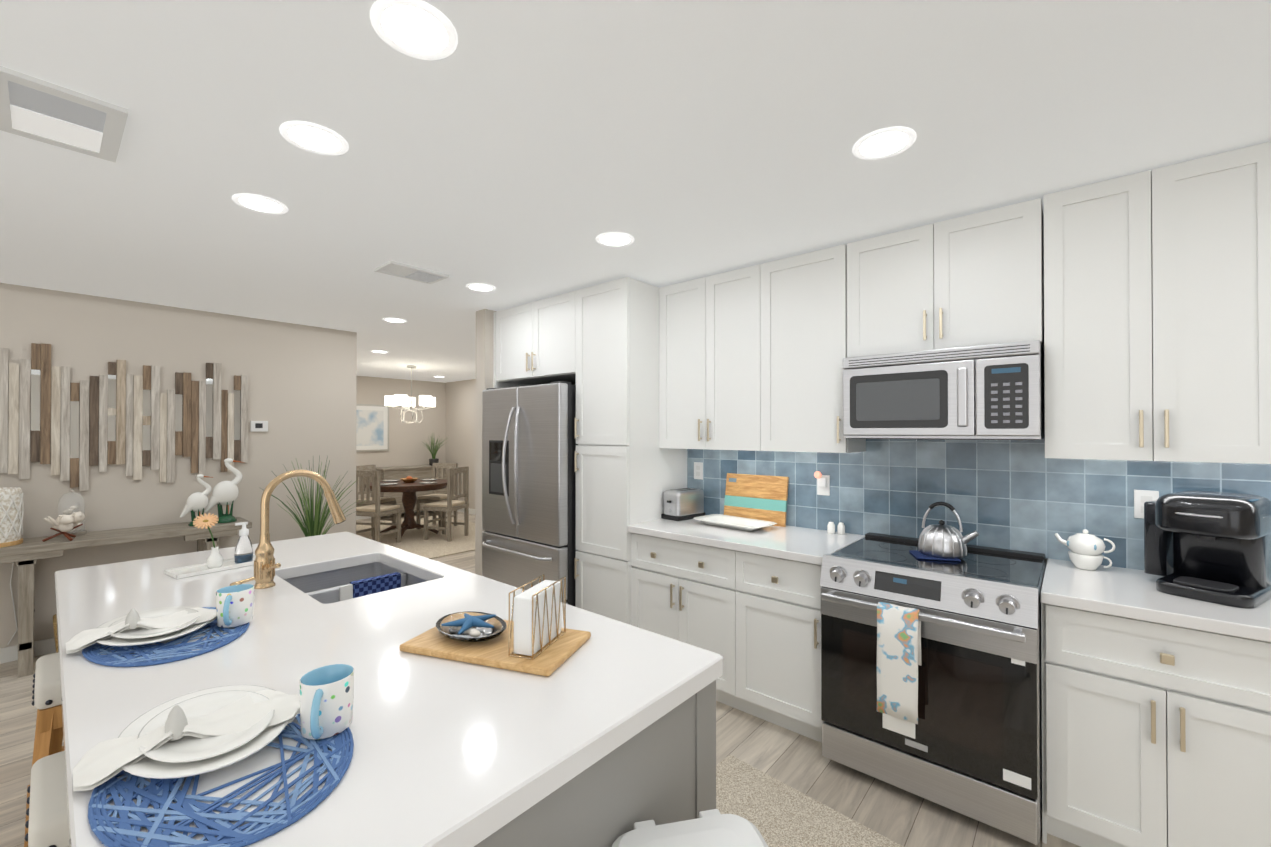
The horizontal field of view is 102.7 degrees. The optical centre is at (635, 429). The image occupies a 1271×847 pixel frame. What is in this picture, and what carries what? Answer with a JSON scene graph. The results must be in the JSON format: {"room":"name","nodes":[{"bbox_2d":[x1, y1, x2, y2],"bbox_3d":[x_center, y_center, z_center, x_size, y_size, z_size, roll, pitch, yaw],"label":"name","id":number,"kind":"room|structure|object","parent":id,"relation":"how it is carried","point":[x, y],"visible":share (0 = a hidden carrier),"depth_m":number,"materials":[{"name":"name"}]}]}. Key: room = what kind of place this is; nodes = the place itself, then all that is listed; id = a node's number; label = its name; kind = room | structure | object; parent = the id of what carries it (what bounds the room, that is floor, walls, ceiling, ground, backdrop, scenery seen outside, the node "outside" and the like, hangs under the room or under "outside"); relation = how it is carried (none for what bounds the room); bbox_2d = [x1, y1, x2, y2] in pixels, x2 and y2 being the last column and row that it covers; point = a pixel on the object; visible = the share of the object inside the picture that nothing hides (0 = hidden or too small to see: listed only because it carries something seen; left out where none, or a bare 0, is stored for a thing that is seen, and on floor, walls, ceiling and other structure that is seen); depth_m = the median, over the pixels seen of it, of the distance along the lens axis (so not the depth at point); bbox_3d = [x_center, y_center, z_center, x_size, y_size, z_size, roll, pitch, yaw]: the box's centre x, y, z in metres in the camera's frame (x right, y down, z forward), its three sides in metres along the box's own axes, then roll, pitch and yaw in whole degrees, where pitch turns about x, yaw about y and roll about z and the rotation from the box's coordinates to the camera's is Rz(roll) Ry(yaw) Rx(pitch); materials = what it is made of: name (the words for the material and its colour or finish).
{"room":"kitchen","nodes":[
{"label":"kitchen","id":0,"kind":"room"},
{"bbox_2d":[0,283,356,647],"bbox_3d":[-4.129,0.281,3.288,0.120,2.440,4.300,0,0,41],"label":"wall","id":1,"kind":"structure","parent":0,"point":[302,380],"depth_m":3.91,"materials":[{"name":"beige paint"}]},
{"bbox_2d":[7,562,34,644],"bbox_3d":[-4.004,1.078,3.314,0.011,0.627,0.116,0,0,41],"label":"cord","id":2,"kind":"object","parent":1,"relation":"attached to","point":[13,603],"visible":0.48,"depth_m":3.29,"materials":[{"name":"black plastic"}]},
{"bbox_2d":[0,638,55,663],"bbox_3d":[-4.042,1.453,3.294,0.034,0.095,4.194,0,0,41],"label":"baseboard","id":3,"kind":"structure","parent":1,"relation":"attached to","point":[41,647],"depth_m":3.36,"materials":[{"name":"white"}]},
{"bbox_2d":[0,343,247,490],"bbox_3d":[-3.719,-0.070,3.649,0.030,0.995,1.516,0,0,41],"label":"wall art","id":4,"kind":"object","parent":1,"relation":"attached to","point":[210,420],"visible":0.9,"depth_m":3.64,"materials":[{"name":"brown wood"}]},
{"bbox_2d":[250,421,267,431],"bbox_3d":[-3.173,-0.023,4.289,0.024,0.090,0.120,0,0,41],"label":"thermostat","id":5,"kind":"object","parent":1,"relation":"attached to","point":[258,426],"visible":1,"depth_m":4.28,"materials":[{"name":"white plastic"}]},
{"bbox_2d":[356,376,445,498],"bbox_3d":[-4.766,0.315,8.644,0.120,2.440,3.220,0,0,41],"label":"wall","id":6,"kind":"structure","parent":0,"point":[407,446],"depth_m":9.25,"materials":[{"name":"beige paint"}]},
{"bbox_2d":[356,404,388,451],"bbox_3d":[-4.598,-0.019,8.726,0.028,0.810,0.720,0,0,41],"label":"picture frame","id":7,"kind":"object","parent":6,"relation":"attached to","point":[372,427],"visible":0.59,"depth_m":8.77,"materials":[{"name":"silver metal"}]},
{"bbox_2d":[356,510,423,519],"bbox_3d":[-4.682,1.488,8.631,0.014,0.095,3.080,0,0,41],"label":"baseboard","id":8,"kind":"structure","parent":6,"relation":"attached to","point":[357,517],"depth_m":8.69,"materials":[{"name":"white wood"}]},
{"bbox_2d":[446,379,475,508],"bbox_3d":[-1.555,0.312,8.080,5.720,2.440,0.120,0,0,41],"label":"wall","id":9,"kind":"structure","parent":0,"point":[460,417],"depth_m":9.43,"materials":[{"name":"beige paint"}]},
{"bbox_2d":[457,508,474,514],"bbox_3d":[-1.553,1.484,7.983,5.600,0.095,0.014,0,0,41],"label":"baseboard","id":10,"kind":"structure","parent":9,"relation":"attached to","point":[471,511],"depth_m":9.21,"materials":[{"name":"white wood"}]},
{"bbox_2d":[475,309,496,575],"bbox_3d":[-0.985,0.287,4.262,0.130,2.440,0.720,0,0,41],"label":"wall","id":11,"kind":"structure","parent":0,"point":[484,349],"depth_m":3.99,"materials":[{"name":"beige paint"}]},
{"bbox_2d":[0,511,1080,846],"bbox_3d":[-1.595,1.531,3.340,12.600,0.060,7.900,0,0,41],"label":"floor","id":12,"kind":"structure","parent":0,"point":[800,763],"depth_m":2.17,"materials":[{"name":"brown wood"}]},
{"bbox_2d":[24,653,63,846],"bbox_3d":[-1.874,1.150,1.847,0.395,0.687,0.450,0,0,41],"label":"bar stool","id":13,"kind":"object","parent":12,"relation":"on","point":[46,702],"visible":0.23,"depth_m":1.62,"materials":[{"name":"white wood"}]},
{"bbox_2d":[24,751,69,846],"bbox_3d":[-1.215,1.146,1.279,0.395,0.687,0.450,0,0,41],"label":"bar stool","id":14,"kind":"object","parent":12,"relation":"on","point":[46,824],"visible":0.27,"depth_m":1.09,"materials":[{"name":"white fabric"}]},
{"bbox_2d":[53,614,57,652],"bbox_3d":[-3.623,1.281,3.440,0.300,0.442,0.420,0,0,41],"label":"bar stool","id":15,"kind":"object","parent":12,"relation":"on","point":[55,629],"visible":0.02,"depth_m":3.22,"materials":[{"name":"brown wood"}]},
{"bbox_2d":[0,517,251,677],"bbox_3d":[-3.574,1.110,3.517,0.385,0.785,1.420,0,0,41],"label":"console table","id":16,"kind":"object","parent":12,"relation":"on","point":[26,554],"visible":0.77,"depth_m":3.21,"materials":[{"name":"grey wood"}]},
{"bbox_2d":[0,487,23,547],"bbox_3d":[-3.931,0.540,3.103,0.250,0.345,0.250,0,0,41],"label":"vase","id":17,"kind":"object","parent":16,"relation":"on","point":[11,516],"visible":1,"depth_m":3.11,"materials":[{"name":"white ceramic"}]},
{"bbox_2d":[42,511,84,541],"bbox_3d":[-3.671,0.624,3.266,0.172,0.180,0.184,0,0,41],"label":"bird figurine","id":18,"kind":"object","parent":16,"relation":"on","point":[63,524],"visible":1,"depth_m":3.24,"materials":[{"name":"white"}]},
{"bbox_2d":[56,489,86,536],"bbox_3d":[-3.802,0.558,3.428,0.140,0.312,0.140,0,0,41],"label":"shell jar","id":19,"kind":"object","parent":16,"relation":"on","point":[75,531],"visible":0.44,"depth_m":3.42,"materials":[{"name":"clear glass"}]},
{"bbox_2d":[180,474,212,525],"bbox_3d":[-3.284,0.528,3.807,0.133,0.379,0.192,0,0,41],"label":"heron figurine","id":20,"kind":"object","parent":16,"relation":"on","point":[197,502],"visible":0.88,"depth_m":3.79,"materials":[{"name":"white ceramic"}]},
{"bbox_2d":[204,458,244,522],"bbox_3d":[-3.189,0.473,3.949,0.173,0.492,0.248,0,0,41],"label":"heron figurine","id":21,"kind":"object","parent":16,"relation":"on","point":[226,493],"visible":0.98,"depth_m":3.92,"materials":[{"name":"white ceramic"}]},
{"bbox_2d":[259,456,366,536],"bbox_3d":[-2.639,0.863,4.194,0.741,1.287,0.762,0,0,41],"label":"floor plant","id":22,"kind":"object","parent":12,"relation":"on","point":[314,526],"visible":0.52,"depth_m":4.18,"materials":[{"name":"green plant"}]},
{"bbox_2d":[376,465,446,520],"bbox_3d":[-3.957,1.103,9.110,0.450,0.870,1.290,0,0,41],"label":"sideboard","id":23,"kind":"object","parent":12,"relation":"on","point":[415,471],"visible":0.21,"depth_m":8.82,"materials":[{"name":"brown wood"}]},
{"bbox_2d":[421,436,447,465],"bbox_3d":[-3.703,0.366,9.316,0.511,0.605,0.467,0,0,41],"label":"potted plant","id":24,"kind":"object","parent":23,"relation":"on","point":[433,459],"visible":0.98,"depth_m":9.29,"materials":[{"name":"green plant"}]},
{"bbox_2d":[356,515,474,558],"bbox_3d":[-3.232,1.520,7.261,3.000,0.012,2.300,0,0,41],"label":"dining rug","id":25,"kind":"object","parent":12,"relation":"on","point":[434,545],"visible":0.21,"depth_m":6.90,"materials":[{"name":"beige carpet"}]},
{"bbox_2d":[356,465,395,535],"bbox_3d":[-3.829,1.025,7.432,0.420,0.980,0.440,0,0,16],"label":"dining chair","id":26,"kind":"object","parent":25,"relation":"on","point":[388,500],"visible":0.33,"depth_m":7.47,"materials":[{"name":"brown wood"}]},
{"bbox_2d":[356,470,401,542],"bbox_3d":[-3.400,1.020,6.667,0.440,0.980,0.420,0,0,16],"label":"dining chair","id":27,"kind":"object","parent":25,"relation":"on","point":[375,510],"visible":0.77,"depth_m":6.49,"materials":[{"name":"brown wood"}]},
{"bbox_2d":[365,479,446,537],"bbox_3d":[-3.232,1.134,7.263,1.120,0.744,1.120,0,0,41],"label":"dining table","id":28,"kind":"object","parent":25,"relation":"on","point":[409,491],"visible":0.83,"depth_m":7.18,"materials":[{"name":"brown wood"}]},
{"bbox_2d":[380,476,436,484],"bbox_3d":[-3.232,0.716,7.266,0.768,0.089,0.768,0,0,-21],"label":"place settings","id":29,"kind":"object","parent":28,"relation":"on","point":[408,479],"visible":1,"depth_m":7.23,"materials":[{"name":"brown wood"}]},
{"bbox_2d":[416,463,457,528],"bbox_3d":[-3.063,1.028,7.861,0.440,0.980,0.420,0,0,16],"label":"dining chair","id":30,"kind":"object","parent":25,"relation":"on","point":[432,497],"visible":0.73,"depth_m":7.92,"materials":[{"name":"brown wood"}]},
{"bbox_2d":[423,466,468,541],"bbox_3d":[-2.635,1.023,7.095,0.420,0.980,0.440,0,0,16],"label":"dining chair","id":31,"kind":"object","parent":25,"relation":"on","point":[449,505],"visible":1,"depth_m":6.98,"materials":[{"name":"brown wood"}]},
{"bbox_2d":[493,312,529,387],"bbox_3d":[-0.901,0.294,4.239,0.023,2.425,0.645,0,0,41],"label":"panel","id":32,"kind":"object","parent":12,"relation":"on","point":[496,384],"visible":0.14,"depth_m":4.00,"materials":[{"name":"white wood"}]},
{"bbox_2d":[482,381,577,606],"bbox_3d":[-0.616,0.597,3.833,0.897,1.815,0.824,0,0,41],"label":"fridge","id":33,"kind":"object","parent":12,"relation":"on","point":[529,444],"visible":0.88,"depth_m":3.48,"materials":[{"name":"grey metal"}]},
{"bbox_2d":[482,680,715,846],"bbox_3d":[-1.030,1.053,1.694,2.410,0.875,0.980,0,0,41],"label":"kitchen island","id":34,"kind":"object","parent":12,"relation":"on","point":[666,774],"depth_m":1.06,"materials":[{"name":"grey wood"}]},
{"bbox_2d":[54,532,722,846],"bbox_3d":[-1.059,0.593,1.663,2.450,0.045,1.090,0,0,41],"label":"island countertop","id":35,"kind":"structure","parent":34,"relation":"on","point":[447,753],"depth_m":1.11,"materials":[{"name":"white stone"}]},
{"bbox_2d":[82,607,249,666],"bbox_3d":[-1.285,0.565,1.409,0.477,0.006,0.337,0,0,41],"label":"placemat","id":36,"kind":"object","parent":35,"relation":"on","point":[168,652],"visible":0.62,"depth_m":1.30,"materials":[{"name":"blue"}]},
{"bbox_2d":[66,606,216,653],"bbox_3d":[-1.345,0.524,1.401,0.340,0.080,0.300,0,0,41],"label":"place setting","id":37,"kind":"object","parent":36,"relation":"on","point":[132,627],"visible":1,"depth_m":1.36,"materials":[{"name":"white ceramic"}]},
{"bbox_2d":[216,584,253,627],"bbox_3d":[-1.149,0.511,1.464,0.112,0.100,0.088,0,0,41],"label":"mug","id":38,"kind":"object","parent":36,"relation":"on","point":[234,605],"visible":0.98,"depth_m":1.44,"materials":[{"name":"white ceramic"}]},
{"bbox_2d":[164,554,255,578],"bbox_3d":[-1.716,0.564,2.104,0.140,0.016,0.320,0,0,33],"label":"soap tray","id":39,"kind":"object","parent":35,"relation":"on","point":[191,570],"visible":0.58,"depth_m":2.05,"materials":[{"name":"white ceramic"}]},
{"bbox_2d":[193,513,222,567],"bbox_3d":[-1.736,0.455,2.066,0.068,0.221,0.096,0,0,41],"label":"vase","id":40,"kind":"object","parent":39,"relation":"on","point":[215,557],"visible":1,"depth_m":2.07,"materials":[{"name":"white ceramic"}]},
{"bbox_2d":[234,522,252,562],"bbox_3d":[-1.672,0.482,2.171,0.064,0.168,0.063,0,0,41],"label":"soap bottle","id":41,"kind":"object","parent":39,"relation":"on","point":[243,551],"visible":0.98,"depth_m":2.15,"materials":[{"name":"clear plastic"}]},
{"bbox_2d":[88,714,353,846],"bbox_3d":[-0.681,0.561,0.861,0.477,0.006,0.337,0,0,41],"label":"placemat","id":42,"kind":"object","parent":35,"relation":"on","point":[115,831],"visible":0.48,"depth_m":0.76,"materials":[{"name":"blue wicker"}]},
{"bbox_2d":[73,685,299,791],"bbox_3d":[-0.787,0.521,0.914,0.340,0.080,0.300,0,0,41],"label":"place setting","id":43,"kind":"object","parent":42,"relation":"on","point":[202,731],"visible":1,"depth_m":0.88,"materials":[{"name":"white ceramic"}]},
{"bbox_2d":[299,664,353,739],"bbox_3d":[-0.568,0.508,0.942,0.108,0.100,0.090,0,0,41],"label":"mug","id":44,"kind":"object","parent":42,"relation":"on","point":[326,693],"visible":1,"depth_m":0.92,"materials":[{"name":"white ceramic"}]},
{"bbox_2d":[230,577,254,585],"bbox_3d":[-1.321,0.536,1.704,0.044,0.068,0.073,0,0,41],"label":"soap dispenser pump","id":45,"kind":"object","parent":35,"relation":"on","point":[243,581],"visible":0.42,"depth_m":1.70,"materials":[{"name":"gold metal"}]},
{"bbox_2d":[254,469,345,588],"bbox_3d":[-1.230,0.362,1.903,0.166,0.418,0.304,0,0,41],"label":"faucet","id":46,"kind":"object","parent":35,"relation":"on","point":[265,565],"visible":0.98,"depth_m":1.84,"materials":[{"name":"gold metal"}]},
{"bbox_2d":[283,562,425,603],"bbox_3d":[-1.106,0.730,2.013,0.684,0.223,0.484,0,0,41],"label":"sink","id":47,"kind":"object","parent":35,"relation":"in","point":[334,586],"visible":0.17,"depth_m":2.17,"materials":[{"name":"metal"}]},
{"bbox_2d":[399,620,590,675],"bbox_3d":[-0.361,0.558,1.339,0.430,0.018,0.240,0,0,19],"label":"serving board","id":48,"kind":"object","parent":35,"relation":"on","point":[548,661],"visible":0.75,"depth_m":1.26,"materials":[{"name":"brown wood"}]},
{"bbox_2d":[436,611,506,641],"bbox_3d":[-0.442,0.526,1.366,0.228,0.046,0.162,0,0,41],"label":"shell dish","id":49,"kind":"object","parent":48,"relation":"on","point":[470,626],"visible":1,"depth_m":1.35,"materials":[{"name":"blue glass"}]},
{"bbox_2d":[508,574,565,659],"bbox_3d":[-0.248,0.474,1.301,0.068,0.153,0.174,0,0,19],"label":"napkin holder","id":50,"kind":"object","parent":48,"relation":"on","point":[537,617],"visible":1,"depth_m":1.25,"materials":[{"name":"white paper"}]},
{"bbox_2d":[574,277,686,624],"bbox_3d":[-0.024,0.289,3.460,0.458,2.425,0.679,0,0,41],"label":"pantry cabinet","id":51,"kind":"object","parent":12,"relation":"on","point":[628,471],"visible":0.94,"depth_m":3.22,"materials":[{"name":"white wood"}]},
{"bbox_2d":[612,809,767,846],"bbox_3d":[0.137,1.135,0.819,0.302,0.700,0.482,0,0,-12],"label":"trash can","id":52,"kind":"object","parent":12,"relation":"on","point":[712,828],"visible":1,"depth_m":0.99,"materials":[{"name":"white plastic"}]},
{"bbox_2d":[627,518,864,742],"bbox_3d":[0.611,1.041,2.930,1.190,0.915,0.645,0,0,41],"label":"base cabinet","id":53,"kind":"object","parent":12,"relation":"on","point":[746,605],"visible":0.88,"depth_m":2.62,"materials":[{"name":"white wood"}]},
{"bbox_2d":[661,488,705,520],"bbox_3d":[0.314,0.492,3.357,0.278,0.186,0.156,0,0,-41],"label":"toaster","id":54,"kind":"object","parent":53,"relation":"on","point":[682,504],"visible":0.98,"depth_m":3.29,"materials":[{"name":"silver metal"}]},
{"bbox_2d":[693,514,776,530],"bbox_3d":[0.590,0.565,3.047,0.250,0.037,0.470,0,-1,-43],"label":"platter","id":55,"kind":"object","parent":53,"relation":"on","point":[735,522],"visible":1,"depth_m":3.07,"materials":[{"name":"white ceramic"}]},
{"bbox_2d":[724,473,788,526],"bbox_3d":[0.748,0.437,3.185,0.420,0.298,0.064,0,0,41],"label":"cutting board","id":56,"kind":"object","parent":53,"relation":"on","point":[761,497],"visible":0.85,"depth_m":3.17,"materials":[{"name":"brown wood"}]},
{"bbox_2d":[827,522,844,534],"bbox_3d":[1.118,0.550,2.833,0.092,0.064,0.040,0,0,24],"label":"salt","id":57,"kind":"object","parent":53,"relation":"on","point":[831,527],"visible":0.98,"depth_m":2.82,"materials":[{"name":"white ceramic"}]},
{"bbox_2d":[716,755,903,846],"bbox_3d":[0.869,1.482,1.449,1.850,0.012,0.620,0,-1,45],"label":"kitchen mat","id":58,"kind":"object","parent":12,"relation":"on","point":[776,812],"visible":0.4,"depth_m":1.96,"materials":[{"name":"beige fabric"}]},
{"bbox_2d":[820,532,1045,844],"bbox_3d":[1.301,1.027,2.231,0.758,0.934,0.793,0,0,41],"label":"range","id":59,"kind":"object","parent":12,"relation":"on","point":[931,680],"visible":1,"depth_m":1.96,"materials":[{"name":"silver metal"}]},
{"bbox_2d":[877,602,921,738],"bbox_3d":[1.030,0.933,1.989,0.145,0.484,0.072,0,0,41],"label":"towel","id":60,"kind":"object","parent":59,"relation":"hanging from","point":[898,627],"depth_m":1.97,"materials":[{"name":"white fabric"}]},
{"bbox_2d":[909,550,960,561],"bbox_3d":[1.347,0.571,2.295,0.170,0.008,0.150,0,0,16],"label":"pot holder","id":61,"kind":"object","parent":59,"relation":"on","point":[917,554],"visible":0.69,"depth_m":2.25,"materials":[{"name":"blue fabric"}]},
{"bbox_2d":[918,502,978,558],"bbox_3d":[1.406,0.448,2.291,0.239,0.238,0.190,0,0,41],"label":"kettle","id":62,"kind":"object","parent":61,"relation":"on","point":[940,540],"visible":1,"depth_m":2.25,"materials":[{"name":"silver metal"}]},
{"bbox_2d":[1041,606,1270,846],"bbox_3d":[1.908,1.054,1.833,0.671,0.876,0.612,0,0,41],"label":"base cabinet","id":63,"kind":"object","parent":12,"relation":"on","point":[1156,718],"depth_m":1.64,"materials":[{"name":"white wood"}]},
{"bbox_2d":[1040,558,1270,641],"bbox_3d":[2.695,0.591,1.136,2.776,0.040,0.644,0,0,41],"label":"countertop","id":64,"kind":"structure","parent":63,"relation":"on","point":[1117,592],"depth_m":1.71,"materials":[{"name":"white stone"}]},
{"bbox_2d":[1054,529,1114,569],"bbox_3d":[1.861,0.496,2.110,0.190,0.162,0.124,0,0,41],"label":"teapots","id":65,"kind":"object","parent":64,"relation":"on","point":[1086,548],"visible":0.98,"depth_m":2.07,"materials":[{"name":"white ceramic"}]},
{"bbox_2d":[1144,491,1270,608],"bbox_3d":[2.031,0.400,1.800,0.320,0.350,0.372,0,0,41],"label":"coffee maker","id":66,"kind":"object","parent":64,"relation":"on","point":[1211,546],"visible":1,"depth_m":1.73,"materials":[{"name":"black plastic"}]},
{"bbox_2d":[0,0,1270,382],"bbox_3d":[-1.595,-0.969,3.356,12.600,0.060,7.900,0,0,41],"label":"ceiling","id":67,"kind":"structure","parent":0,"point":[518,152],"depth_m":1.65,"materials":[{"name":"white paint"}]},
{"bbox_2d":[0,66,127,162],"bbox_3d":[-1.755,-0.944,1.547,0.420,0.014,0.270,0,0,41],"label":"ceiling vent","id":68,"kind":"object","parent":67,"relation":"in","point":[36,109],"visible":1,"depth_m":1.53,"materials":[{"name":"white"}]},
{"bbox_2d":[232,193,287,213],"bbox_3d":[-1.576,-0.944,2.138,0.192,0.006,0.192,0,0,41],"label":"recessed light","id":69,"kind":"object","parent":67,"relation":"in","point":[260,203],"visible":1,"depth_m":2.12,"materials":[{"name":"white"}]},
{"bbox_2d":[279,121,348,154],"bbox_3d":[-1.048,-0.947,1.663,0.192,0.006,0.192,0,0,41],"label":"recessed light","id":70,"kind":"object","parent":67,"relation":"in","point":[314,138],"visible":1,"depth_m":1.65,"materials":[{"name":"white"}]},
{"bbox_2d":[371,350,387,352],"bbox_3d":[-3.041,-0.918,6.043,0.192,0.006,0.192,0,0,41],"label":"recessed light","id":71,"kind":"object","parent":67,"relation":"in","point":[377,351],"visible":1,"depth_m":6.01,"materials":[{"name":"white"}]},
{"bbox_2d":[382,318,406,322],"bbox_3d":[-2.058,-0.929,4.350,0.192,0.006,0.192,0,0,41],"label":"recessed light","id":72,"kind":"object","parent":67,"relation":"in","point":[395,320],"visible":0.98,"depth_m":4.35,"materials":[{"name":"white"}]},
{"bbox_2d":[385,365,435,422],"bbox_3d":[-3.220,-0.498,7.362,0.684,0.830,0.661,0,0,41],"label":"chandelier","id":73,"kind":"object","parent":67,"relation":"hanging from","point":[409,402],"visible":1,"depth_m":7.22,"materials":[{"name":"silver metal"}]},
{"bbox_2d":[374,261,448,283],"bbox_3d":[-1.338,-0.934,3.049,0.230,0.014,0.350,0,0,41],"label":"ceiling vent","id":74,"kind":"object","parent":67,"relation":"in","point":[405,271],"visible":1,"depth_m":3.03,"materials":[{"name":"white metal"}]},
{"bbox_2d":[370,0,457,59],"bbox_3d":[-0.525,-0.950,1.212,0.192,0.006,0.192,0,0,41],"label":"recessed light","id":75,"kind":"object","parent":67,"relation":"in","point":[420,29],"visible":1,"depth_m":1.20,"materials":[{"name":"white plastic"}]},
{"bbox_2d":[466,283,495,291],"bbox_3d":[-1.021,-0.936,3.363,0.192,0.006,0.192,0,0,41],"label":"recessed light","id":76,"kind":"object","parent":67,"relation":"in","point":[482,287],"visible":0.98,"depth_m":3.36,"materials":[{"name":"white plastic"}]},
{"bbox_2d":[596,232,633,246],"bbox_3d":[-0.102,-0.941,2.531,0.192,0.006,0.192,0,0,41],"label":"recessed light","id":77,"kind":"object","parent":67,"relation":"in","point":[615,239],"visible":1,"depth_m":2.52,"materials":[{"name":"white"}]},
{"bbox_2d":[852,126,916,159],"bbox_3d":[0.826,-0.947,1.692,0.192,0.006,0.192,0,0,41],"label":"recessed light","id":78,"kind":"object","parent":67,"relation":"in","point":[883,143],"visible":1,"depth_m":1.68,"materials":[{"name":"white plastic"}]},
{"bbox_3d":[1.664,0.276,2.534,6.400,2.440,0.117,0,0,41],"label":"wall","id":79,"kind":"structure","parent":0,"visible":0},
{"bbox_2d":[496,291,575,384],"bbox_3d":[-0.551,-0.645,3.920,0.932,0.550,0.679,0,0,41],"label":"upper cabinet","id":80,"kind":"object","parent":79,"relation":"attached to","point":[535,342],"visible":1,"depth_m":3.66,"materials":[{"name":"white wood"}]},
{"bbox_2d":[659,244,865,452],"bbox_3d":[0.701,-0.401,3.047,1.187,1.050,0.364,0,0,41],"label":"upper cabinet","id":81,"kind":"object","parent":79,"relation":"attached to","point":[751,358],"visible":1,"depth_m":2.85,"materials":[{"name":"white wood"}]},
{"bbox_2d":[847,198,1043,357],"bbox_3d":[1.444,-0.640,2.408,0.762,0.580,0.364,0,0,41],"label":"upper cabinet","id":82,"kind":"object","parent":79,"relation":"attached to","point":[975,279],"visible":0.94,"depth_m":2.25,"materials":[{"name":"white wood"}]},
{"bbox_2d":[843,340,1044,439],"bbox_3d":[1.421,-0.150,2.377,0.753,0.394,0.433,0,0,41],"label":"microwave","id":83,"kind":"object","parent":82,"relation":"attached to","point":[988,392],"visible":1,"depth_m":2.19,"materials":[{"name":"silver metal"}]},
{"bbox_2d":[687,438,1270,569],"bbox_3d":[2.160,0.300,2.017,4.735,0.555,0.012,0,0,41],"label":"backsplash","id":84,"kind":"structure","parent":79,"relation":"attached to","point":[1023,495],"depth_m":2.44,"materials":[{"name":"tile"}]},
{"bbox_2d":[694,462,702,479],"bbox_3d":[0.432,0.287,3.494,0.072,0.116,0.007,0,0,41],"label":"wall outlet","id":85,"kind":"object","parent":84,"relation":"attached to","point":[698,466],"depth_m":3.49,"materials":[{"name":"white plastic"}]},
{"bbox_2d":[814,471,829,495],"bbox_3d":[1.069,0.311,2.920,0.078,0.140,0.043,0,0,41],"label":"wall outlet","id":86,"kind":"object","parent":84,"relation":"attached to","point":[823,481],"depth_m":2.92,"materials":[{"name":"white plastic"}]},
{"bbox_2d":[1134,490,1158,518],"bbox_3d":[2.082,0.308,2.071,0.072,0.116,0.007,0,0,41],"label":"wall outlet","id":87,"kind":"object","parent":84,"relation":"attached to","point":[1141,497],"depth_m":2.08,"materials":[{"name":"white plastic"}]},
{"bbox_2d":[1043,141,1270,463],"bbox_3d":[2.053,-0.415,1.882,0.834,1.063,0.364,0,0,41],"label":"upper cabinet","id":88,"kind":"object","parent":79,"relation":"attached to","point":[1157,314],"visible":1,"depth_m":1.82,"materials":[{"name":"white wood"}]}
]}

